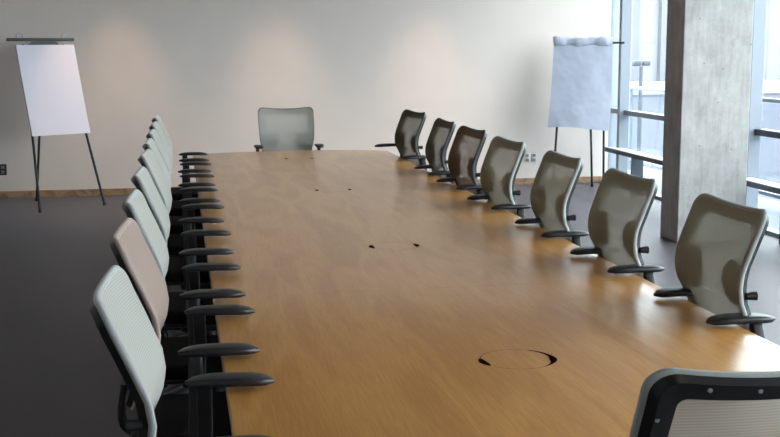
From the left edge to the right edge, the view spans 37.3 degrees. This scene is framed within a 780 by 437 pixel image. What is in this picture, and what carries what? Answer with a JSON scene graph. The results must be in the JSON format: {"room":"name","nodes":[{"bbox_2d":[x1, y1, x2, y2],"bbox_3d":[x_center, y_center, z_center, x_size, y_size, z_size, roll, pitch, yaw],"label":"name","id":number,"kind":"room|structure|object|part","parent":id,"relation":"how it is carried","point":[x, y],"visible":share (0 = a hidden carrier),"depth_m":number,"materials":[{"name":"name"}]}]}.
{"room":"conference room","nodes":[
{"label":"conference room","id":0,"kind":"room"},
{"bbox_2d":[0,0,611,190],"bbox_3d":[-1.954,-1.985,12.799,9.200,3.400,0.150,-2,9,-10],"label":"wall","id":1,"kind":"structure","parent":0,"point":[206,68],"depth_m":12.90,"materials":[{"name":"paint"}]},
{"bbox_2d":[0,164,6,174],"bbox_3d":[-4.196,-0.528,12.520,0.080,0.120,0.010,-2,9,-10],"label":"wall outlet","id":2,"kind":"object","parent":1,"relation":"attached to","point":[3,170],"visible":1,"depth_m":12.52,"materials":[{"name":"black plastic"}]},
{"bbox_2d":[0,176,601,197],"bbox_3d":[-1.942,-0.329,12.964,9.180,0.075,0.014,-2,9,-10],"label":"baseboard","id":3,"kind":"structure","parent":1,"relation":"attached to","point":[596,179],"depth_m":12.71,"materials":[{"name":"brown wood"}]},
{"bbox_2d":[525,153,529,161],"bbox_3d":[1.613,-0.714,13.563,0.065,0.100,0.010,-2,9,-10],"label":"wall outlet","id":4,"kind":"object","parent":1,"relation":"attached to","point":[527,155],"visible":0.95,"depth_m":13.56,"materials":[{"name":"white plastic"}]},
{"bbox_2d":[531,153,536,161],"bbox_3d":[1.692,-0.716,13.577,0.065,0.100,0.010,-2,9,-10],"label":"wall outlet","id":5,"kind":"object","parent":1,"relation":"attached to","point":[533,155],"visible":1,"depth_m":13.57,"materials":[{"name":"white plastic"}]},
{"bbox_2d":[607,0,619,169],"bbox_3d":[2.631,-2.127,13.622,0.120,3.400,0.150,-2,9,-10],"label":"trim","id":6,"kind":"structure","parent":1,"relation":"attached to","point":[615,4],"depth_m":13.62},
{"bbox_2d":[610,107,616,113],"bbox_3d":[2.639,-2.077,13.288,0.105,3.400,0.517,-2,9,-10],"label":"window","id":7,"kind":"structure","parent":1,"relation":"in","point":[613,109],"depth_m":13.41,"materials":[{"name":"clear glass"}]},
{"bbox_2d":[0,183,779,436],"bbox_3d":[-0.434,0.970,5.186,9.320,0.200,16.367,-2,9,-10],"label":"floor","id":8,"kind":"structure","parent":0,"point":[59,377],"depth_m":7.49,"materials":[{"name":"carpet"}]},
{"bbox_2d":[6,33,105,212],"bbox_3d":[-3.505,-1.014,11.867,0.761,1.770,0.854,-8,12,-44],"label":"easel","id":9,"kind":"object","parent":8,"relation":"on","point":[34,41],"visible":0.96,"depth_m":11.82,"materials":[{"name":"metal"}]},
{"bbox_3d":[-3.582,-0.912,11.549,0.165,1.645,0.481,-8,12,-44],"label":"leg","id":10,"kind":"part","parent":9,"relation":"part of","materials":[{"name":"black metal"}]},
{"bbox_3d":[-3.655,-0.989,12.066,0.025,1.643,0.360,-8,11,-41],"label":"leg","id":11,"kind":"part","parent":9,"relation":"part of","materials":[{"name":"black metal"}]},
{"bbox_2d":[15,45,90,135],"bbox_3d":[-3.421,-1.310,11.741,0.640,0.900,0.286,-8,12,-44],"label":"paper pad","id":12,"kind":"object","parent":9,"relation":"attached to","point":[50,78],"visible":1,"depth_m":11.73,"materials":[{"name":"white paper"}]},
{"bbox_3d":[-3.167,-0.974,11.949,0.501,1.645,0.026,4,10,28],"label":"leg","id":13,"kind":"part","parent":9,"relation":"part of","materials":[{"name":"black metal"}]},
{"bbox_2d":[149,121,210,215],"bbox_3d":[-1.435,-0.177,8.578,0.660,1.072,0.642,-2,9,-8],"label":"office chair","id":14,"kind":"object","parent":8,"relation":"on","point":[176,210],"visible":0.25,"depth_m":8.51,"materials":[{"name":"black plastic"},{"name":"light grey-green mesh fabric"}]},
{"bbox_3d":[-1.414,-0.065,8.598,0.510,0.098,0.500,-2,9,-8],"label":"seat","id":15,"kind":"part","parent":14,"relation":"part of","materials":[{"name":"black fabric"}]},
{"bbox_3d":[-1.469,-0.153,8.344,0.053,0.365,0.149,0,9,3],"label":"arm post","id":16,"kind":"part","parent":14,"relation":"part of","materials":[{"name":"black plastic"}]},
{"bbox_2d":[151,115,208,199],"bbox_3d":[-1.584,-0.298,9.386,0.660,1.072,0.642,-2,9,-10],"label":"office chair","id":17,"kind":"object","parent":8,"relation":"on","point":[176,194],"visible":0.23,"depth_m":9.20,"materials":[{"name":"black plastic"},{"name":"light grey-green mesh fabric"}]},
{"bbox_3d":[-1.563,-0.185,9.407,0.510,0.098,0.500,-2,9,-10],"label":"seat","id":18,"kind":"part","parent":17,"relation":"part of","materials":[{"name":"black fabric"}]},
{"bbox_2d":[146,129,214,291],"bbox_3d":[-1.286,-0.057,7.771,0.660,1.072,0.642,-2,9,-9],"label":"office chair","id":19,"kind":"object","parent":8,"relation":"on","point":[176,228],"visible":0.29,"depth_m":7.69,"materials":[{"name":"black plastic"}]},
{"bbox_3d":[-1.318,-0.032,7.536,0.053,0.365,0.149,0,9,2],"label":"arm post","id":20,"kind":"part","parent":19,"relation":"part of","materials":[{"name":"black plastic"}]},
{"bbox_3d":[-1.265,0.055,7.791,0.510,0.098,0.500,-2,9,-9],"label":"seat","id":21,"kind":"part","parent":19,"relation":"part of","materials":[{"name":"black fabric"}]},
{"bbox_2d":[88,265,273,436],"bbox_3d":[-0.385,0.673,2.876,0.660,1.072,0.642,-2,9,-8],"label":"office chair","id":22,"kind":"object","parent":8,"relation":"on","point":[122,322],"visible":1,"depth_m":2.86,"materials":[{"name":"black plastic"},{"name":"light grey-green mesh fabric"},{"name":"grey metal"}]},
{"bbox_3d":[-0.644,0.420,2.799,0.139,0.528,0.490,-2,9,-8],"label":"frame","id":23,"kind":"part","parent":22,"relation":"part of","materials":[{"name":"black plastic"}]},
{"bbox_3d":[-0.571,0.461,2.581,0.035,0.029,0.030,-2,9,-8],"label":"lumbar knob","id":24,"kind":"part","parent":22,"relation":"part of","materials":[{"name":"black plastic"}]},
{"bbox_3d":[-0.486,0.631,3.087,0.053,0.365,0.149,-3,9,-20],"label":"arm post","id":25,"kind":"part","parent":22,"relation":"part of","materials":[{"name":"black plastic"}]},
{"bbox_2d":[138,149,223,338],"bbox_3d":[-1.003,0.172,6.233,0.660,1.072,0.642,-1,9,-8],"label":"office chair","id":26,"kind":"object","parent":8,"relation":"on","point":[175,275],"visible":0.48,"depth_m":6.17,"materials":[{"name":"black plastic"},{"name":"light grey-green mesh fabric"}]},
{"bbox_3d":[-1.262,-0.081,6.158,0.139,0.528,0.490,-1,9,-8],"label":"frame","id":27,"kind":"part","parent":26,"relation":"part of","materials":[{"name":"black plastic"}]},
{"bbox_3d":[-1.147,0.603,6.376,0.272,0.052,0.052,4,10,28],"label":"leg","id":28,"kind":"part","parent":26,"relation":"part of","materials":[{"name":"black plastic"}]},
{"bbox_3d":[-1.119,0.631,6.186,0.272,0.052,0.052,-8,12,-43],"label":"leg","id":29,"kind":"part","parent":26,"relation":"part of","materials":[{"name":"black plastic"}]},
{"bbox_3d":[-0.982,0.285,6.253,0.510,0.098,0.500,-1,9,-8],"label":"seat","id":30,"kind":"part","parent":26,"relation":"part of","materials":[{"name":"black fabric"}]},
{"bbox_3d":[-1.039,0.197,6.000,0.053,0.365,0.149,0,9,3],"label":"arm post","id":31,"kind":"part","parent":26,"relation":"part of","materials":[{"name":"black plastic"}]},
{"bbox_3d":[-1.103,0.130,6.445,0.053,0.365,0.149,-3,9,-19],"label":"arm post","id":32,"kind":"part","parent":26,"relation":"part of","materials":[{"name":"black plastic"}]},
{"bbox_2d":[142,138,219,256],"bbox_3d":[-1.143,0.059,6.992,0.660,1.072,0.642,-2,9,-10],"label":"office chair","id":33,"kind":"object","parent":8,"relation":"on","point":[175,244],"visible":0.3,"depth_m":6.94,"materials":[{"name":"black plastic"},{"name":"light grey-green mesh fabric"}]},
{"bbox_3d":[-1.122,0.172,7.013,0.510,0.098,0.500,-2,9,-10],"label":"seat","id":34,"kind":"part","parent":33,"relation":"part of","materials":[{"name":"black fabric"}]},
{"bbox_3d":[-1.172,0.084,6.757,0.053,0.365,0.149,0,9,2],"label":"arm post","id":35,"kind":"part","parent":33,"relation":"part of","materials":[{"name":"black plastic"}]},
{"bbox_3d":[-1.249,0.018,7.201,0.053,0.365,0.149,-4,9,-21],"label":"arm post","id":36,"kind":"part","parent":33,"relation":"part of","materials":[{"name":"black plastic"}]},
{"bbox_2d":[131,166,233,395],"bbox_3d":[-0.835,0.309,5.319,0.660,1.072,0.642,-2,9,-9],"label":"office chair","id":37,"kind":"object","parent":8,"relation":"on","point":[142,180],"visible":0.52,"depth_m":5.22,"materials":[{"name":"black plastic"},{"name":"light grey-green mesh fabric"}]},
{"bbox_3d":[-1.093,0.056,5.239,0.139,0.528,0.490,-2,9,-9],"label":"frame","id":38,"kind":"part","parent":37,"relation":"part of","materials":[{"name":"black plastic"}]},
{"bbox_3d":[-0.949,0.768,5.269,0.052,0.052,0.272,8,12,44],"label":"leg","id":39,"kind":"part","parent":37,"relation":"part of","materials":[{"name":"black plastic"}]},
{"bbox_3d":[-0.814,0.421,5.339,0.510,0.098,0.500,-2,9,-9],"label":"seat","id":40,"kind":"part","parent":37,"relation":"part of","materials":[{"name":"black fabric"}]},
{"bbox_3d":[-0.866,0.334,5.084,0.053,0.365,0.149,0,9,2],"label":"arm post","id":41,"kind":"part","parent":37,"relation":"part of","materials":[{"name":"black plastic"}]},
{"bbox_3d":[-0.939,0.267,5.529,0.053,0.365,0.149,-3,9,-20],"label":"arm post","id":42,"kind":"part","parent":37,"relation":"part of","materials":[{"name":"black plastic"}]},
{"bbox_2d":[121,189,245,391],"bbox_3d":[-0.677,0.436,4.462,0.660,1.072,0.642,-2,9,-9],"label":"office chair","id":43,"kind":"object","parent":8,"relation":"on","point":[135,206],"visible":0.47,"depth_m":4.39,"materials":[{"name":"black plastic"},{"name":"light grey-green mesh fabric"}]},
{"bbox_3d":[-0.935,0.184,4.382,0.139,0.528,0.490,-2,9,-9],"label":"frame","id":44,"kind":"part","parent":43,"relation":"part of","materials":[{"name":"black plastic"}]},
{"bbox_3d":[-0.656,0.549,4.483,0.510,0.098,0.500,-2,9,-9],"label":"seat","id":45,"kind":"part","parent":43,"relation":"part of","materials":[{"name":"black fabric"}]},
{"bbox_3d":[-0.708,0.461,4.228,0.053,0.365,0.149,0,9,2],"label":"arm post","id":46,"kind":"part","parent":43,"relation":"part of","materials":[{"name":"black plastic"}]},
{"bbox_3d":[-0.781,0.395,4.672,0.053,0.365,0.149,-3,9,-20],"label":"arm post","id":47,"kind":"part","parent":43,"relation":"part of","materials":[{"name":"black plastic"}]},
{"bbox_2d":[109,218,258,436],"bbox_3d":[-0.535,0.551,3.694,0.660,1.072,0.642,-1,9,-8],"label":"office chair","id":48,"kind":"object","parent":8,"relation":"on","point":[175,414],"visible":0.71,"depth_m":3.63,"materials":[{"name":"black plastic"},{"name":"beige-pink fabric"}]},
{"bbox_3d":[-0.795,0.298,3.619,0.139,0.528,0.490,-1,9,-8],"label":"frame","id":49,"kind":"part","parent":48,"relation":"part of","materials":[{"name":"black plastic"}]},
{"bbox_3d":[-0.514,0.664,3.713,0.510,0.098,0.500,-1,9,-8],"label":"seat","id":50,"kind":"part","parent":48,"relation":"part of","materials":[{"name":"black fabric"}]},
{"bbox_3d":[-0.571,0.576,3.460,0.053,0.365,0.149,0,9,3],"label":"arm post","id":51,"kind":"part","parent":48,"relation":"part of","materials":[{"name":"black plastic"}]},
{"bbox_3d":[-0.635,0.509,3.906,0.053,0.365,0.149,-3,9,-19],"label":"arm post","id":52,"kind":"part","parent":48,"relation":"part of","materials":[{"name":"black plastic"}]},
{"bbox_2d":[254,107,323,151],"bbox_3d":[-0.899,-0.443,10.334,0.642,1.072,0.660,-2,9,-10],"label":"office chair","id":53,"kind":"object","parent":8,"relation":"on","point":[287,129],"visible":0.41,"depth_m":10.50,"materials":[{"name":"grey fabric"}]},
{"bbox_2d":[374,109,426,169],"bbox_3d":[-0.043,-0.327,9.455,0.667,1.097,0.652,-3,9,-19],"label":"office chair","id":54,"kind":"object","parent":8,"relation":"on","point":[410,125],"visible":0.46,"depth_m":9.48,"materials":[{"name":"grey fabric"}]},
{"bbox_3d":[0.191,-0.612,9.489,0.116,0.528,0.490,-3,9,-19],"label":"frame","id":55,"kind":"part","parent":54,"relation":"part of","materials":[{"name":"black plastic"}]},
{"bbox_3d":[0.237,-0.319,9.317,0.188,0.341,0.080,6,10,34],"label":"arm post","id":56,"kind":"part","parent":54,"relation":"part of","materials":[{"name":"black plastic"}]},
{"bbox_2d":[414,118,455,183],"bbox_3d":[0.145,-0.159,8.328,0.667,1.097,0.642,-2,9,-11],"label":"office chair","id":57,"kind":"object","parent":8,"relation":"on","point":[441,133],"visible":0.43,"depth_m":8.34,"materials":[{"name":"grey fabric"}]},
{"bbox_3d":[0.386,-0.440,8.335,0.116,0.528,0.490,-2,9,-11],"label":"frame","id":58,"kind":"part","parent":57,"relation":"part of","materials":[{"name":"black plastic"}]},
{"bbox_2d":[436,125,486,199],"bbox_3d":[0.288,-0.035,7.499,0.667,1.097,0.642,-2,9,-15],"label":"office chair","id":59,"kind":"object","parent":8,"relation":"on","point":[468,143],"visible":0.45,"depth_m":7.51,"materials":[{"name":"fabric"}]},
{"bbox_3d":[0.525,-0.318,7.521,0.116,0.528,0.490,-2,9,-15],"label":"frame","id":60,"kind":"part","parent":59,"relation":"part of","materials":[{"name":"black plastic"}]},
{"bbox_2d":[193,150,779,436],"bbox_3d":[-0.190,0.317,6.448,1.679,0.716,7.715,-2,9,-10],"label":"conference table","id":61,"kind":"object","parent":8,"relation":"on","point":[386,300],"visible":0.94,"depth_m":3.91,"materials":[{"name":"brown wood"}]},
{"bbox_2d":[467,136,531,217],"bbox_3d":[0.431,0.097,6.610,0.667,1.097,0.642,-2,9,-14],"label":"office chair","id":62,"kind":"object","parent":8,"relation":"on","point":[503,158],"visible":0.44,"depth_m":6.61,"materials":[{"name":"grey fabric"}]},
{"bbox_3d":[0.702,-0.142,6.404,0.035,0.029,0.030,-2,9,-14],"label":"lumbar knob","id":63,"kind":"part","parent":62,"relation":"part of","materials":[{"name":"black plastic"}]},
{"bbox_3d":[0.669,-0.185,6.629,0.116,0.528,0.490,-2,9,-14],"label":"frame","id":64,"kind":"part","parent":62,"relation":"part of","materials":[{"name":"black plastic"}]},
{"bbox_3d":[0.698,0.108,6.455,0.188,0.341,0.080,7,11,39],"label":"arm post","id":65,"kind":"part","parent":62,"relation":"part of","materials":[{"name":"black plastic"}]},
{"bbox_2d":[515,150,588,246],"bbox_3d":[0.600,0.234,5.695,0.667,1.097,0.642,-2,9,-11],"label":"office chair","id":66,"kind":"object","parent":8,"relation":"on","point":[557,176],"visible":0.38,"depth_m":5.67,"materials":[{"name":"black plastic"}]},
{"bbox_3d":[0.860,-0.004,5.473,0.035,0.029,0.030,-2,9,-11],"label":"lumbar knob","id":67,"kind":"part","parent":66,"relation":"part of","materials":[{"name":"black plastic"}]},
{"bbox_3d":[0.841,-0.046,5.700,0.116,0.528,0.490,-2,9,-11],"label":"frame","id":68,"kind":"part","parent":66,"relation":"part of","materials":[{"name":"black plastic"}]},
{"bbox_3d":[0.857,0.247,5.524,0.188,0.341,0.080,8,12,42],"label":"arm post","id":69,"kind":"part","parent":66,"relation":"part of","materials":[{"name":"black plastic"}]},
{"bbox_2d":[554,42,624,186],"bbox_3d":[2.228,-1.148,12.989,0.755,1.657,0.554,2,9,14],"label":"easel","id":70,"kind":"object","parent":8,"relation":"on","point":[556,132],"visible":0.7,"depth_m":12.96,"materials":[{"name":"black metal"}]},
{"bbox_3d":[1.885,-1.150,12.984,0.026,1.643,0.378,3,9,22],"label":"leg","id":71,"kind":"part","parent":70,"relation":"part of","materials":[{"name":"metal"}]},
{"bbox_2d":[548,36,612,130],"bbox_3d":[2.124,-1.511,12.890,0.688,1.040,0.301,2,9,14],"label":"paper pad","id":72,"kind":"object","parent":70,"relation":"attached to","point":[581,86],"visible":1,"depth_m":12.88,"materials":[{"name":"white paper"}]},
{"bbox_3d":[2.285,-1.179,13.168,0.026,1.640,0.178,6,11,36],"label":"leg","id":73,"kind":"part","parent":70,"relation":"part of","materials":[{"name":"black metal"}]},
{"bbox_3d":[2.380,-1.134,12.865,0.026,1.643,0.378,1,9,6],"label":"leg","id":74,"kind":"part","parent":70,"relation":"part of","materials":[{"name":"metal"}]},
{"bbox_2d":[570,168,663,283],"bbox_3d":[0.750,0.363,4.827,0.667,1.097,0.642,-2,9,-11],"label":"office chair","id":75,"kind":"object","parent":8,"relation":"on","point":[622,203],"visible":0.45,"depth_m":4.81,"materials":[{"name":"grey fabric"}]},
{"bbox_3d":[1.012,0.126,4.608,0.035,0.029,0.030,-2,9,-11],"label":"lumbar knob","id":76,"kind":"part","parent":75,"relation":"part of","materials":[{"name":"black plastic"}]},
{"bbox_3d":[0.990,0.083,4.835,0.116,0.528,0.490,-2,9,-11],"label":"frame","id":77,"kind":"part","parent":75,"relation":"part of","materials":[{"name":"black plastic"}]},
{"bbox_3d":[1.008,0.376,4.659,0.188,0.341,0.080,7,11,42],"label":"arm post","id":78,"kind":"part","parent":75,"relation":"part of","materials":[{"name":"black plastic"}]},
{"bbox_2d":[616,0,663,199],"bbox_3d":[2.795,-1.929,12.292,0.160,3.400,1.519,-2,9,-10],"label":"window frame","id":79,"kind":"structure","parent":8,"relation":"on","point":[623,112],"depth_m":13.02,"materials":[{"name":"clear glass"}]},
{"bbox_3d":[2.832,-1.096,12.387,0.105,0.055,1.450,-2,9,-10],"label":"rail","id":80,"kind":"part","parent":79,"relation":"part of","materials":[{"name":"grey metal"}]},
{"bbox_3d":[2.835,-0.260,12.513,0.105,0.035,1.450,-2,9,-10],"label":"sill rail","id":81,"kind":"part","parent":79,"relation":"part of","materials":[{"name":"grey metal"}]},
{"bbox_2d":[605,147,779,243],"bbox_3d":[3.945,0.550,5.622,0.185,0.466,15.767,-2,9,-10],"label":"trim","id":82,"kind":"structure","parent":8,"relation":"on","point":[637,158],"depth_m":12.12,"materials":[{"name":"grey metal"}]},
{"bbox_2d":[629,368,779,436],"bbox_3d":[0.638,0.739,2.405,0.642,1.072,0.660,-2,9,-11],"label":"office chair","id":83,"kind":"object","parent":8,"relation":"on","point":[672,402],"visible":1,"depth_m":2.04,"materials":[{"name":"grey plastic"}]},
{"bbox_2d":[660,0,753,242],"bbox_3d":[2.632,-1.514,9.534,0.600,3.400,0.350,-2,9,-10],"label":"column","id":84,"kind":"structure","parent":8,"relation":"on","point":[709,42],"depth_m":9.46,"materials":[{"name":"concrete"}]},
{"bbox_2d":[653,193,775,338],"bbox_3d":[0.915,0.489,3.982,0.667,1.097,0.642,-2,9,-10],"label":"office chair","id":85,"kind":"object","parent":8,"relation":"on","point":[720,239],"visible":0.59,"depth_m":3.96,"materials":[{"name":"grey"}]},
{"bbox_3d":[1.174,0.252,3.758,0.035,0.029,0.030,-2,9,-10],"label":"lumbar knob","id":86,"kind":"part","parent":85,"relation":"part of","materials":[{"name":"black plastic"}]},
{"bbox_3d":[1.157,0.209,3.985,0.116,0.528,0.490,-2,9,-10],"label":"frame","id":87,"kind":"part","parent":85,"relation":"part of","materials":[{"name":"black plastic"}]},
{"bbox_3d":[1.171,0.503,3.809,0.188,0.341,0.080,8,12,43],"label":"arm post","id":88,"kind":"part","parent":85,"relation":"part of","materials":[{"name":"black plastic"}]},
{"bbox_2d":[745,0,779,237],"bbox_3d":[3.340,-1.487,9.334,0.160,3.400,1.519,-2,9,-10],"label":"window","id":89,"kind":"structure","parent":8,"relation":"on","point":[759,17],"depth_m":10.07,"materials":[{"name":"clear glass"}]},
{"bbox_3d":[3.376,-0.655,9.429,0.105,0.055,1.450,-2,9,-10],"label":"rail","id":90,"kind":"part","parent":89,"relation":"part of","materials":[{"name":"grey metal"}]},
{"bbox_3d":[3.380,0.181,9.555,0.105,0.035,1.450,-2,9,-10],"label":"sill rail","id":91,"kind":"part","parent":89,"relation":"part of","materials":[{"name":"grey metal"}]},
{"label":"outside","id":92,"kind":"structure","parent":0,"visible":0},
{"bbox_3d":[30.414,-2.715,56.582,200.000,0.400,220.000,-2,9,-10],"label":"ground","id":93,"kind":"structure","parent":92,"visible":0},
{"bbox_2d":[632,61,649,151],"bbox_3d":[6.620,-1.582,30.787,0.460,5.200,0.200,-2,9,-10],"label":"street lamp","id":94,"kind":"object","parent":93,"relation":"on","point":[640,64],"visible":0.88,"depth_m":30.51,"materials":[{"name":"grey metal"}]},
{"bbox_2d":[630,0,779,81],"bbox_3d":[27.739,-8.599,59.143,60.000,10.500,12.350,-2,9,-10],"label":"office building","id":95,"kind":"structure","parent":93,"relation":"on","point":[649,17],"depth_m":50.23,"materials":[{"name":"white"}]},
{"bbox_2d":[630,80,779,201],"bbox_3d":[19.230,-3.261,45.181,26.200,4.150,6.220,-2,9,-10],"label":"building","id":96,"kind":"structure","parent":93,"relation":"on","point":[652,101],"depth_m":40.86,"materials":[{"name":"white"}]},
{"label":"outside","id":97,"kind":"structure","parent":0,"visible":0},
{"bbox_2d":[628,166,779,229],"bbox_3d":[2.607,-0.831,17.827,1.220,0.290,46.000,-2,9,-10],"label":"terrace","id":98,"kind":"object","parent":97,"point":[772,207],"depth_m":12.41,"materials":[{"name":"white concrete"}]},
{"bbox_2d":[628,86,779,198],"bbox_3d":[3.040,-1.396,16.795,0.060,1.130,36.000,-2,9,-10],"label":"terrace railing","id":99,"kind":"object","parent":98,"relation":"on","point":[772,100],"visible":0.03,"depth_m":15.03,"materials":[{"name":"white metal"}]},
{"bbox_3d":[3.250,-1.206,15.655,0.040,1.090,0.050,-2,9,-10],"label":"post","id":100,"kind":"part","parent":99,"relation":"part of","materials":[{"name":"white metal"}]},
{"bbox_3d":[3.041,-0.976,16.858,0.030,0.040,36.000,-2,9,-10],"label":"rail","id":101,"kind":"part","parent":99,"relation":"part of","materials":[{"name":"grey metal"}]},
{"bbox_3d":[3.037,-1.935,16.714,0.060,0.040,36.000,-2,9,-10],"label":"rail","id":102,"kind":"part","parent":99,"relation":"part of","materials":[{"name":"white metal"}]}
]}

